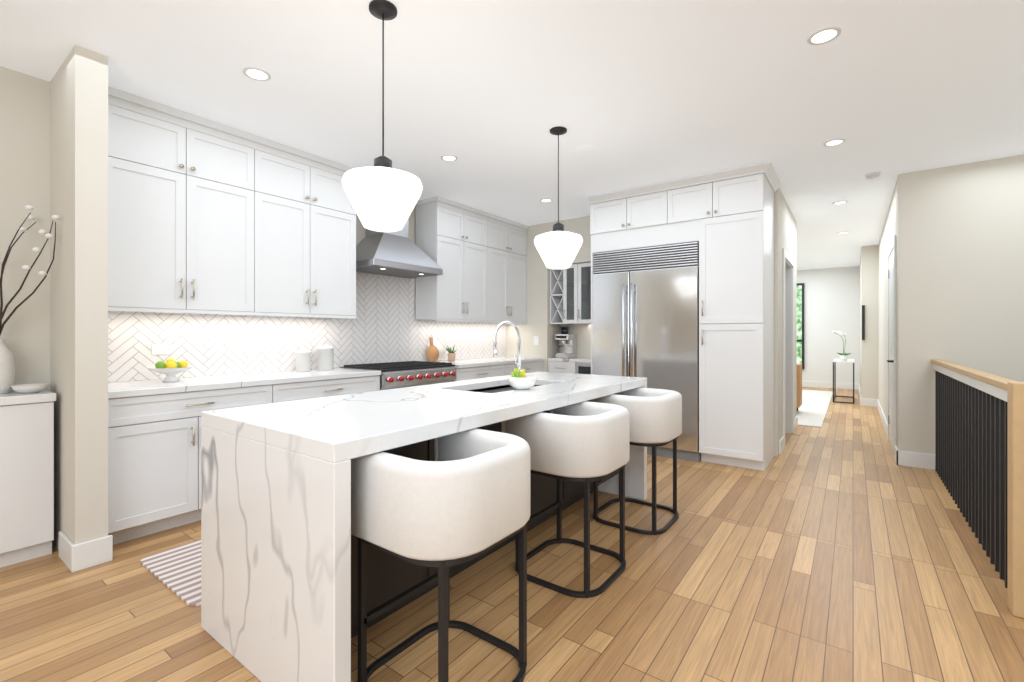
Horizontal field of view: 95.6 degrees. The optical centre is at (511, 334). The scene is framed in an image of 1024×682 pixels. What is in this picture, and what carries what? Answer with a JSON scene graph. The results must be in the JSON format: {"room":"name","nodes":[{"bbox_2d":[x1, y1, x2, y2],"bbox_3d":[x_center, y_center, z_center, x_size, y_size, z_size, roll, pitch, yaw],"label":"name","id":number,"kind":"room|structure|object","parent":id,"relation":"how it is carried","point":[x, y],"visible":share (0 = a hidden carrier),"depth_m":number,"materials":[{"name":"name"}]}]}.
{"room":"kitchen","nodes":[
{"label":"kitchen","id":0,"kind":"room"},
{"bbox_2d":[0,45,107,550],"bbox_3d":[-3.649,-0.140,1.282,0.780,2.780,3.745,0,0,36],"label":"wall","id":1,"kind":"structure","parent":0,"point":[54,160],"depth_m":2.58,"materials":[{"name":"paint"}]},
{"bbox_2d":[59,531,78,572],"bbox_3d":[-2.422,1.180,2.526,0.306,0.140,0.016,0,0,36],"label":"baseboard","id":2,"kind":"structure","parent":1,"relation":"attached to","point":[68,551],"depth_m":2.47,"materials":[{"name":"white wood"}]},
{"bbox_2d":[109,206,494,382],"bbox_3d":[-2.591,-0.140,3.466,0.100,2.780,8.520,0,0,36],"label":"wall","id":3,"kind":"structure","parent":0,"point":[360,232],"depth_m":5.31,"materials":[{"name":"tile"}]},
{"bbox_2d":[108,94,263,313],"bbox_3d":[-2.379,-0.825,3.342,0.350,1.310,0.970,0,0,36],"label":"upper cabinet","id":4,"kind":"object","parent":3,"relation":"attached to","point":[206,216],"depth_m":3.19,"materials":[{"name":"white wood"}]},
{"bbox_2d":[108,272,505,382],"bbox_3d":[-1.468,-0.153,4.905,0.006,0.964,4.668,0,0,36],"label":"tile backsplash","id":5,"kind":"structure","parent":3,"relation":"attached to","point":[385,326],"depth_m":4.17,"materials":[{"name":"tile"}]},
{"bbox_2d":[151,344,170,354],"bbox_3d":[-2.566,0.110,3.399,0.006,0.080,0.120,0,0,36],"label":"outlet","id":6,"kind":"object","parent":5,"relation":"attached to","point":[160,349],"visible":1,"depth_m":3.39,"materials":[{"name":"white plastic"}]},
{"bbox_2d":[260,142,355,317],"bbox_3d":[-1.875,-0.825,4.027,0.350,1.310,0.970,0,0,36],"label":"upper cabinet","id":7,"kind":"object","parent":3,"relation":"attached to","point":[310,218],"depth_m":3.92,"materials":[{"name":"white wood"}]},
{"bbox_2d":[356,218,442,277],"bbox_3d":[-1.221,-1.081,4.805,0.517,0.893,0.900,0,0,36],"label":"range hood","id":8,"kind":"object","parent":3,"relation":"attached to","point":[400,253],"visible":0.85,"depth_m":4.67,"materials":[{"name":"silver metal"}]},
{"bbox_2d":[415,200,490,322],"bbox_3d":[-0.694,-0.825,5.635,0.350,1.310,0.939,0,0,36],"label":"upper cabinet","id":9,"kind":"object","parent":3,"relation":"attached to","point":[478,257],"depth_m":5.39,"materials":[{"name":"white wood"}]},
{"bbox_2d":[491,216,526,323],"bbox_3d":[-0.211,-0.825,6.293,0.350,1.310,0.939,0,0,36],"label":"upper cabinet","id":10,"kind":"object","parent":3,"relation":"attached to","point":[508,241],"depth_m":6.22,"materials":[{"name":"white wood"}]},
{"bbox_2d":[0,387,1023,681],"bbox_3d":[2.154,1.375,4.622,8.600,0.250,16.000,0,0,36],"label":"floor","id":11,"kind":"structure","parent":0,"point":[840,545],"depth_m":2.19,"materials":[{"name":"brown wood"}]},
{"bbox_2d":[0,389,55,567],"bbox_3d":[-3.076,0.790,2.157,0.322,0.920,1.335,0,0,36],"label":"base cabinet","id":12,"kind":"object","parent":11,"relation":"on","point":[26,476],"visible":0.98,"depth_m":2.52,"materials":[{"name":"wood"}]},
{"bbox_2d":[11,383,47,392],"bbox_3d":[-2.714,0.307,2.614,0.150,0.044,0.150,0,0,36],"label":"bowl","id":13,"kind":"object","parent":12,"relation":"on","point":[29,388],"visible":0.98,"depth_m":2.58,"materials":[{"name":"white ceramic"}]},
{"bbox_2d":[0,205,59,393],"bbox_3d":[-2.747,-0.196,2.579,0.340,1.051,0.294,0,0,36],"label":"vase","id":14,"kind":"object","parent":12,"relation":"on","point":[7,371],"visible":1,"depth_m":2.59,"materials":[{"name":"white ceramic"}]},
{"bbox_2d":[141,540,200,605],"bbox_3d":[-1.323,1.244,2.920,0.750,0.011,1.460,0,0,36],"label":"kitchen mat","id":15,"kind":"object","parent":11,"relation":"on","point":[176,571],"visible":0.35,"depth_m":2.44,"materials":[{"name":"white fabric"}]},
{"bbox_2d":[108,384,283,544],"bbox_3d":[-2.288,0.810,3.248,0.635,0.880,1.026,0,0,36],"label":"base cabinet","id":16,"kind":"object","parent":11,"relation":"on","point":[154,456],"depth_m":2.87,"materials":[{"name":"white wood"}]},
{"bbox_2d":[108,368,379,399],"bbox_3d":[-2.015,0.350,3.608,0.650,0.040,1.934,0,0,36],"label":"countertop","id":17,"kind":"structure","parent":16,"relation":"on","point":[116,390],"depth_m":3.30,"materials":[{"name":"white stone"}]},
{"bbox_2d":[147,359,193,381],"bbox_3d":[-2.376,0.249,3.235,0.270,0.160,0.270,0,0,36],"label":"fruit bowl","id":18,"kind":"object","parent":17,"relation":"on","point":[170,368],"visible":1,"depth_m":3.19,"materials":[{"name":"white ceramic"}]},
{"bbox_2d":[295,348,310,371],"bbox_3d":[-1.853,0.226,4.116,0.132,0.207,0.132,0,0,36],"label":"canister","id":19,"kind":"object","parent":17,"relation":"on","point":[302,359],"visible":1,"depth_m":4.07,"materials":[{"name":"white ceramic"}]},
{"bbox_2d":[317,344,333,369],"bbox_3d":[-1.723,0.210,4.293,0.148,0.237,0.148,0,0,36],"label":"canister","id":20,"kind":"object","parent":17,"relation":"on","point":[325,357],"visible":1,"depth_m":4.24,"materials":[{"name":"white ceramic"}]},
{"bbox_2d":[284,372,380,401],"bbox_3d":[-1.753,0.810,3.977,0.635,0.880,1.026,0,0,36],"label":"base cabinet","id":21,"kind":"object","parent":11,"relation":"on","point":[358,384],"depth_m":3.80,"materials":[{"name":"white wood"}]},
{"bbox_2d":[340,361,455,389],"bbox_3d":[-1.122,0.777,4.758,0.730,0.945,0.960,0,0,36],"label":"range","id":22,"kind":"object","parent":11,"relation":"on","point":[395,375],"visible":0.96,"depth_m":4.54,"materials":[{"name":"silver metal"}]},
{"bbox_2d":[201,376,646,681],"bbox_3d":[-0.149,0.820,2.753,0.980,0.860,2.640,0,0,36],"label":"kitchen island","id":23,"kind":"object","parent":11,"relation":"on","point":[279,571],"depth_m":1.71,"materials":[{"name":"stone"}]},
{"bbox_2d":[417,376,508,395],"bbox_3d":[-0.286,0.360,3.225,0.200,0.060,0.820,0,0,36],"label":"island countertop","id":24,"kind":"structure","parent":23,"relation":"on","point":[499,381],"depth_m":3.06,"materials":[{"name":"white stone"}]},
{"bbox_2d":[493,321,522,370],"bbox_3d":[-0.028,0.113,3.568,0.102,0.432,0.293,0,0,36],"label":"faucet","id":25,"kind":"object","parent":24,"relation":"on","point":[495,354],"visible":0.85,"depth_m":3.59,"materials":[{"name":"silver metal"}]},
{"bbox_2d":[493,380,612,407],"bbox_3d":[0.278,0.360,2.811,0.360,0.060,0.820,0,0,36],"label":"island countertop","id":26,"kind":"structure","parent":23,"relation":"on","point":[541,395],"depth_m":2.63,"materials":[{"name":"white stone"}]},
{"bbox_2d":[508,368,535,389],"bbox_3d":[0.060,0.265,2.785,0.170,0.128,0.170,0,0,36],"label":"succulent bowl","id":27,"kind":"object","parent":26,"relation":"on","point":[518,379],"visible":1,"depth_m":2.73,"materials":[{"name":"white ceramic"}]},
{"bbox_2d":[350,428,529,681],"bbox_3d":[-0.247,0.821,1.695,0.555,0.854,0.570,0,0,36],"label":"stool","id":28,"kind":"object","parent":11,"relation":"on","point":[464,497],"visible":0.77,"depth_m":1.47,"materials":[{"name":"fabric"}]},
{"bbox_2d":[455,365,507,380],"bbox_3d":[-0.591,0.810,5.560,0.635,0.880,0.941,0,0,36],"label":"base cabinet","id":29,"kind":"object","parent":11,"relation":"on","point":[468,369],"depth_m":5.36,"materials":[{"name":"white wood"}]},
{"bbox_2d":[436,357,543,368],"bbox_3d":[-0.344,0.350,5.883,0.650,0.040,1.759,0,0,36],"label":"countertop","id":30,"kind":"structure","parent":29,"relation":"on","point":[471,363],"depth_m":5.61,"materials":[{"name":"white stone"}]},
{"bbox_2d":[426,332,442,361],"bbox_3d":[-0.926,0.154,5.532,0.089,0.349,0.300,0,0,36],"label":"cutting boards","id":31,"kind":"object","parent":30,"relation":"on","point":[434,351],"visible":0.98,"depth_m":5.50,"materials":[{"name":"brown wood"}]},
{"bbox_2d":[446,345,455,361],"bbox_3d":[-0.738,0.229,5.616,0.139,0.201,0.120,0,0,36],"label":"potted plant","id":32,"kind":"object","parent":30,"relation":"on","point":[451,355],"visible":1,"depth_m":5.59,"materials":[{"name":"ceramic"}]},
{"bbox_2d":[508,361,542,374],"bbox_3d":[-0.107,0.810,6.218,0.635,0.880,0.937,0,0,36],"label":"base cabinet","id":33,"kind":"object","parent":11,"relation":"on","point":[529,366],"depth_m":6.16,"materials":[{"name":"white wood"}]},
{"bbox_2d":[501,401,629,597],"bbox_3d":[0.317,0.821,2.497,0.555,0.854,0.570,0,0,36],"label":"stool","id":34,"kind":"object","parent":11,"relation":"on","point":[586,442],"visible":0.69,"depth_m":2.26,"materials":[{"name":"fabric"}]},
{"bbox_2d":[548,358,590,373],"bbox_3d":[0.991,0.790,6.197,1.010,0.920,0.418,0,0,36],"label":"base cabinet","id":35,"kind":"object","parent":11,"relation":"on","point":[572,365],"visible":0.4,"depth_m":6.18,"materials":[{"name":"white wood"}]},
{"bbox_2d":[555,327,576,357],"bbox_3d":[0.733,0.114,6.453,0.220,0.430,0.311,0,0,36],"label":"coffee machine","id":36,"kind":"object","parent":35,"relation":"on","point":[567,345],"visible":1,"depth_m":6.43,"materials":[{"name":"silver metal"}]},
{"bbox_2d":[587,388,681,534],"bbox_3d":[0.848,0.821,3.186,0.555,0.854,0.570,0,0,36],"label":"stool","id":37,"kind":"object","parent":11,"relation":"on","point":[655,418],"visible":0.67,"depth_m":2.92,"materials":[{"name":"fabric"}]},
{"bbox_2d":[592,241,700,461],"bbox_3d":[1.539,0.171,5.102,1.132,2.158,0.785,0,0,36],"label":"fridge","id":38,"kind":"object","parent":11,"relation":"on","point":[645,312],"visible":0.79,"depth_m":4.76,"materials":[{"name":"silver metal"}]},
{"bbox_2d":[696,162,775,470],"bbox_3d":[2.246,-0.139,4.626,0.558,2.776,0.716,0,0,36],"label":"tall cabinet","id":39,"kind":"object","parent":11,"relation":"on","point":[725,218],"depth_m":4.34,"materials":[{"name":"white wood"}]},
{"bbox_2d":[797,390,832,427],"bbox_3d":[4.390,1.244,8.966,2.860,0.011,4.750,0,0,36],"label":"rug","id":40,"kind":"object","parent":11,"relation":"on","point":[812,410],"visible":0.21,"depth_m":7.84,"materials":[{"name":"white fabric"}]},
{"bbox_2d":[797,363,801,410],"bbox_3d":[4.045,0.853,7.669,1.240,0.766,0.450,0,0,36],"label":"credenza","id":41,"kind":"object","parent":40,"relation":"on","point":[799,384],"visible":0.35,"depth_m":7.14,"materials":[{"name":"brown wood"}]},
{"bbox_2d":[833,359,853,403],"bbox_3d":[6.311,0.870,8.827,0.320,0.760,1.000,0,0,36],"label":"console table","id":42,"kind":"object","parent":11,"relation":"on","point":[834,373],"visible":1,"depth_m":8.51,"materials":[{"name":"black metal"}]},
{"bbox_2d":[832,331,850,360],"bbox_3d":[6.100,0.212,8.585,0.296,0.554,0.271,0,0,36],"label":"orchid","id":43,"kind":"object","parent":42,"relation":"on","point":[843,356],"visible":0.98,"depth_m":8.56,"materials":[{"name":"white plant"}]},
{"bbox_2d":[931,359,1023,617],"bbox_3d":[3.079,0.732,3.153,0.090,1.034,2.788,0,0,36],"label":"railing","id":44,"kind":"object","parent":11,"relation":"on","point":[979,442],"depth_m":2.61,"materials":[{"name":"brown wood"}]},
{"bbox_2d":[0,0,1023,269],"bbox_3d":[2.154,-1.580,4.622,8.600,0.100,16.000,0,0,36],"label":"ceiling","id":45,"kind":"structure","parent":0,"point":[490,94],"depth_m":2.85,"materials":[{"name":"paint"}]},
{"bbox_2d":[243,67,270,80],"bbox_3d":[-1.497,-1.526,2.725,0.146,0.007,0.146,0,0,36],"label":"recessed light","id":46,"kind":"object","parent":45,"relation":"in","point":[256,73],"visible":1,"depth_m":2.72,"materials":[{"name":"white plastic"}]},
{"bbox_2d":[342,0,422,231],"bbox_3d":[-0.606,-1.012,2.182,0.366,1.034,0.366,0,0,36],"label":"pendant light","id":47,"kind":"object","parent":45,"relation":"hanging from","point":[383,195],"visible":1,"depth_m":2.08,"materials":[{"name":"white glass"}]},
{"bbox_2d":[441,154,457,160],"bbox_3d":[-0.544,-1.526,4.023,0.146,0.007,0.146,0,0,36],"label":"recessed light","id":48,"kind":"object","parent":45,"relation":"in","point":[447,157],"visible":1,"depth_m":4.01,"materials":[{"name":"white plastic"}]},
{"bbox_2d":[540,198,552,201],"bbox_3d":[0.391,-1.526,5.296,0.146,0.007,0.146,0,0,36],"label":"recessed light","id":49,"kind":"object","parent":45,"relation":"in","point":[546,200],"visible":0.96,"depth_m":5.29,"materials":[{"name":"white plastic"}]},
{"bbox_2d":[534,126,582,268],"bbox_3d":[0.347,-1.012,3.480,0.366,1.034,0.366,0,0,36],"label":"pendant light","id":50,"kind":"object","parent":45,"relation":"hanging from","point":[558,247],"visible":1,"depth_m":3.38,"materials":[{"name":"white glass"}]},
{"bbox_2d":[807,26,840,44],"bbox_3d":[1.596,-1.526,2.376,0.146,0.007,0.146,0,0,36],"label":"recessed light","id":51,"kind":"object","parent":45,"relation":"in","point":[824,35],"visible":1,"depth_m":2.37,"materials":[{"name":"white plastic"}]},
{"bbox_2d":[823,138,845,146],"bbox_3d":[2.567,-1.526,3.698,0.146,0.007,0.146,0,0,36],"label":"recessed light","id":52,"kind":"object","parent":45,"relation":"in","point":[835,142],"visible":1,"depth_m":3.70,"materials":[{"name":"white plastic"}]},
{"bbox_2d":[833,201,847,204],"bbox_3d":[3.811,-1.526,5.390,0.146,0.007,0.146,0,0,36],"label":"recessed light","id":53,"kind":"object","parent":45,"relation":"in","point":[839,202],"visible":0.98,"depth_m":5.38,"materials":[{"name":"white plastic"}]},
{"bbox_2d":[865,172,880,178],"bbox_3d":[3.436,-1.512,4.424,0.120,0.034,0.120,0,0,36],"label":"smoke detector","id":54,"kind":"object","parent":45,"relation":"attached to","point":[871,175],"visible":1,"depth_m":4.40,"materials":[{"name":"white plastic"}]},
{"bbox_2d":[506,188,778,456],"bbox_3d":[1.447,-0.140,5.948,3.470,2.780,0.460,0,0,36],"label":"wall","id":55,"kind":"structure","parent":0,"point":[538,305],"depth_m":6.42,"materials":[{"name":"paint"}]},
{"bbox_2d":[534,336,538,344],"bbox_3d":[0.338,0.090,6.473,0.080,0.120,0.005,0,0,36],"label":"light switch","id":56,"kind":"object","parent":55,"relation":"attached to","point":[536,340],"visible":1,"depth_m":6.47,"materials":[{"name":"white plastic"}]},
{"bbox_2d":[550,262,590,323],"bbox_3d":[1.009,-0.537,6.221,1.010,0.795,0.378,0,0,36],"label":"wall cabinet","id":57,"kind":"object","parent":55,"relation":"attached to","point":[570,295],"visible":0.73,"depth_m":6.20,"materials":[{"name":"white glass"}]},
{"bbox_2d":[588,181,671,255],"bbox_3d":[1.452,-1.219,5.209,0.913,0.616,0.716,0,0,36],"label":"upper cabinet","id":58,"kind":"object","parent":55,"relation":"attached to","point":[640,217],"depth_m":4.91,"materials":[{"name":"white wood"}]},
{"bbox_2d":[672,175,699,243],"bbox_3d":[1.878,-1.219,4.897,0.355,0.616,0.716,0,0,36],"label":"upper cabinet","id":59,"kind":"object","parent":55,"relation":"attached to","point":[686,190],"depth_m":4.58,"materials":[{"name":"white wood"}]},
{"bbox_2d":[779,188,796,440],"bbox_3d":[3.252,-0.140,5.559,0.100,2.780,1.770,0,0,36],"label":"wall","id":60,"kind":"structure","parent":0,"point":[787,232],"depth_m":5.13,"materials":[{"name":"paint"}]},
{"bbox_2d":[779,436,783,454],"bbox_3d":[2.866,1.180,4.936,0.016,0.140,0.310,0,0,36],"label":"baseboard","id":61,"kind":"structure","parent":60,"relation":"attached to","point":[781,443],"depth_m":4.87,"materials":[{"name":"white wood"}]},
{"bbox_2d":[783,248,793,448],"bbox_3d":[3.232,0.155,5.517,0.118,2.190,1.060,0,0,36],"label":"door frame","id":62,"kind":"structure","parent":60,"relation":"attached to","point":[788,345],"depth_m":5.84,"materials":[{"name":"white wood"}]},
{"bbox_2d":[794,416,797,431],"bbox_3d":[3.729,1.180,6.136,0.046,0.140,0.526,0,0,36],"label":"baseboard","id":63,"kind":"structure","parent":60,"relation":"attached to","point":[796,418],"depth_m":6.11,"materials":[{"name":"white wood"}]},
{"bbox_2d":[797,266,859,383],"bbox_3d":[6.920,-0.140,11.109,8.600,2.780,0.100,0,0,36],"label":"wall","id":64,"kind":"structure","parent":0,"point":[831,299],"depth_m":10.72,"materials":[{"name":"white paint"}]},
{"bbox_2d":[797,283,803,368],"bbox_3d":[6.498,-0.190,11.321,1.070,2.040,0.050,0,0,36],"label":"window","id":65,"kind":"structure","parent":64,"relation":"in","point":[800,322],"depth_m":11.06,"materials":[{"name":"green"}]},
{"bbox_2d":[802,381,857,389],"bbox_3d":[5.604,1.180,12.004,5.420,0.140,0.016,0,0,36],"label":"baseboard","id":66,"kind":"structure","parent":64,"relation":"attached to","point":[804,383],"depth_m":10.73,"materials":[{"name":"white wood"}]},
{"bbox_2d":[860,245,877,398],"bbox_3d":[7.067,-0.140,9.140,0.330,2.780,2.900,0,0,36],"label":"wall","id":67,"kind":"structure","parent":0,"point":[869,343],"depth_m":8.00,"materials":[{"name":"paint"}]},
{"bbox_2d":[858,384,861,405],"bbox_3d":[6.910,1.180,9.217,0.016,0.140,2.870,0,0,36],"label":"baseboard","id":68,"kind":"structure","parent":67,"relation":"attached to","point":[858,384],"depth_m":8.83,"materials":[{"name":"white wood"}]},
{"bbox_2d":[862,305,864,339],"bbox_3d":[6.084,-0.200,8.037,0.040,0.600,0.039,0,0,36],"label":"picture frame","id":69,"kind":"object","parent":67,"relation":"attached to","point":[863,322],"depth_m":8.02,"materials":[{"name":"black metal"}]},
{"bbox_2d":[878,172,911,451],"bbox_3d":[5.017,-0.140,6.154,0.100,2.780,4.340,0,0,36],"label":"wall","id":70,"kind":"structure","parent":0,"point":[898,222],"depth_m":4.43,"materials":[{"name":"paint"}]},
{"bbox_2d":[876,399,887,437],"bbox_3d":[5.364,1.180,6.724,0.016,0.140,3.010,0,0,36],"label":"baseboard","id":71,"kind":"structure","parent":70,"relation":"attached to","point":[883,418],"depth_m":6.52,"materials":[{"name":"white wood"}]},
{"bbox_2d":[887,235,895,452],"bbox_3d":[4.134,0.130,5.090,0.063,2.240,1.080,0,0,36],"label":"door frame","id":72,"kind":"structure","parent":70,"relation":"attached to","point":[891,360],"depth_m":4.99,"materials":[{"name":"white wood"}]},
{"bbox_2d":[912,154,1023,454],"bbox_3d":[4.951,1.260,3.572,2.850,5.580,0.100,0,0,36],"label":"wall","id":73,"kind":"structure","parent":0,"point":[967,264],"depth_m":4.16,"materials":[{"name":"paint"}]},
{"bbox_2d":[895,449,934,469],"bbox_3d":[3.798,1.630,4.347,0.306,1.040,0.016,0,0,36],"label":"baseboard","id":74,"kind":"structure","parent":73,"relation":"attached to","point":[902,458],"depth_m":4.35,"materials":[{"name":"white wood"}]}
]}

